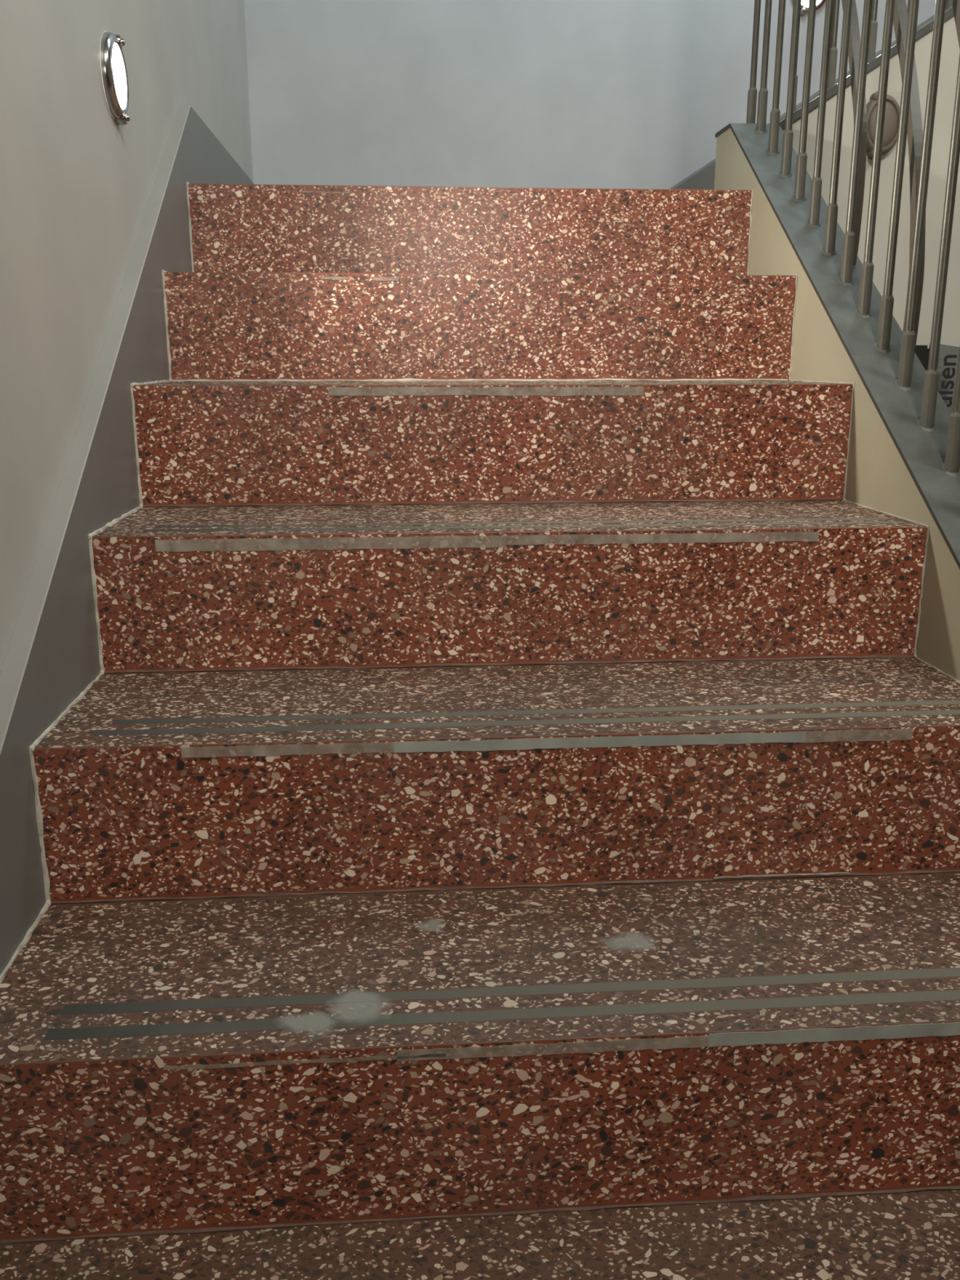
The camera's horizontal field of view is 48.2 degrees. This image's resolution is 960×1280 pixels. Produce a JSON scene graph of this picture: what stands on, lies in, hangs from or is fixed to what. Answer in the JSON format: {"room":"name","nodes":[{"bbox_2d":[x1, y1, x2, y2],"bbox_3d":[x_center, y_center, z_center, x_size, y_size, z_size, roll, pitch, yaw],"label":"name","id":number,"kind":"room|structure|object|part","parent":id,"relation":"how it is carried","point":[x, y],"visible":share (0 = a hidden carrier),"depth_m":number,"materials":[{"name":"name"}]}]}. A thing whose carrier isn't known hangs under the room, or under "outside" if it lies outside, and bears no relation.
{"room":"indoor stairwell","nodes":[
{"label":"indoor stairwell","id":0,"kind":"room"},
{"bbox_2d":[0,0,253,674],"bbox_3d":[-0.433,-0.917,-0.396,0.098,3.400,6.950,-1,15,-4],"label":"wall","id":1,"kind":"structure","parent":0,"point":[77,184],"depth_m":1.29,"materials":[{"name":"grey paint"}]},
{"bbox_2d":[100,31,129,124],"bbox_3d":[-0.508,-0.790,1.507,0.018,0.118,0.109,-1,15,-4],"label":"wall lamp","id":2,"kind":"object","parent":1,"relation":"attached to","point":[113,67],"visible":1,"depth_m":1.49,"materials":[{"name":"white glass"}]},
{"bbox_3d":[-0.506,-0.790,1.507,0.008,0.083,0.083,-1,15,-4],"label":"glass","id":3,"kind":"part","parent":2,"relation":"part of","materials":[{"name":"white glass"}]},
{"bbox_2d":[0,104,253,974],"bbox_3d":[-0.373,0.162,-0.112,0.022,1.168,6.750,-1,15,-4],"label":"baseboard","id":4,"kind":"structure","parent":1,"relation":"attached to","point":[52,656],"depth_m":1.27,"materials":[{"name":"grey paint"}]},
{"bbox_2d":[0,1189,959,1279],"bbox_3d":[1.224,0.770,0.168,3.420,0.150,6.950,-1,15,-4],"label":"floor","id":5,"kind":"structure","parent":0,"point":[915,1235],"depth_m":0.89,"materials":[{"name":"stone"}]},
{"bbox_2d":[0,123,959,1244],"bbox_3d":[0.052,-0.352,1.874,1.134,1.168,2.682,-1,15,-4],"label":"staircase","id":6,"kind":"structure","parent":5,"relation":"on","point":[509,765],"depth_m":1.15,"materials":[{"name":"stone"}]},
{"bbox_3d":[0.601,-0.274,1.485,0.099,1.124,1.812,-1,15,-4],"label":"cap plate","id":7,"kind":"part","parent":6,"relation":"part of","materials":[{"name":"grey paint"}]},
{"bbox_2d":[746,0,959,476],"bbox_3d":[0.603,-0.851,1.460,0.053,1.836,1.571,-1,15,-4],"label":"stair railing","id":8,"kind":"object","parent":6,"relation":"on","point":[910,124],"visible":0.94,"depth_m":1.58,"materials":[{"name":"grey metal"}]},
{"bbox_2d":[244,0,936,189],"bbox_3d":[1.021,-1.808,3.031,3.322,3.400,0.100,-1,15,-4],"label":"wall","id":9,"kind":"structure","parent":0,"point":[583,94],"depth_m":2.98,"materials":[{"name":"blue paint"}]},
{"bbox_2d":[668,14,934,189],"bbox_3d":[0.887,-1.682,2.991,3.000,1.527,0.020,-1,15,-4],"label":"baseboard","id":10,"kind":"structure","parent":9,"relation":"attached to","point":[703,178],"depth_m":3.06,"materials":[{"name":"grey paint"}]},
{"bbox_2d":[791,0,826,15],"bbox_3d":[0.911,-1.792,2.966,0.109,0.118,0.018,-1,15,-4],"label":"wall lamp","id":11,"kind":"object","parent":9,"relation":"attached to","point":[805,3],"visible":0.66,"depth_m":2.97,"materials":[{"name":"white glass"}]},
{"bbox_3d":[0.912,-1.792,2.963,0.083,0.083,0.008,-1,15,-4],"label":"glass","id":12,"kind":"part","parent":11,"relation":"part of","materials":[{"name":"white glass"}]},
{"bbox_2d":[779,7,959,348],"bbox_3d":[1.415,-1.157,2.650,1.914,2.332,0.977,-1,15,-4],"label":"wall","id":13,"kind":"structure","parent":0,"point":[950,51],"depth_m":2.17,"materials":[{"name":"paint"}]},
{"bbox_3d":[1.494,-1.606,2.088,1.819,1.180,0.105,-1,15,-4],"label":"cap plate","id":14,"kind":"part","parent":13,"relation":"part of","materials":[{"name":"grey paint"}]},
{"bbox_2d":[784,0,952,118],"bbox_3d":[1.361,-1.991,1.980,1.648,1.921,0.042,-1,15,-4],"label":"stair railing","id":15,"kind":"object","parent":13,"relation":"on","point":[873,28],"visible":0.29,"depth_m":2.13,"materials":[{"name":"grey metal"}]},
{"bbox_2d":[866,91,900,159],"bbox_3d":[0.796,-1.018,2.123,0.081,0.121,0.032,-1,15,-4],"label":"wall lamp","id":16,"kind":"object","parent":13,"relation":"attached to","point":[890,131],"visible":0.49,"depth_m":2.12,"materials":[{"name":"brown"}]},
{"bbox_3d":[0.796,-1.018,2.119,0.062,0.086,0.013,-1,15,-4],"label":"glass","id":17,"kind":"part","parent":16,"relation":"part of","materials":[{"name":"brown"}]},
{"bbox_2d":[915,345,929,371],"bbox_3d":[0.763,-0.243,2.237,0.212,0.770,0.160,-1,15,-4],"label":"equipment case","id":18,"kind":"object","parent":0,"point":[922,352],"visible":0.05,"depth_m":2.08,"materials":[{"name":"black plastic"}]},
{"bbox_2d":[928,342,959,413],"bbox_3d":[0.992,-0.232,2.241,0.220,0.748,0.146,-1,15,-4],"label":"sign","id":19,"kind":"object","parent":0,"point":[948,355],"visible":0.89,"depth_m":2.13,"materials":[{"name":"grey"}]}
]}

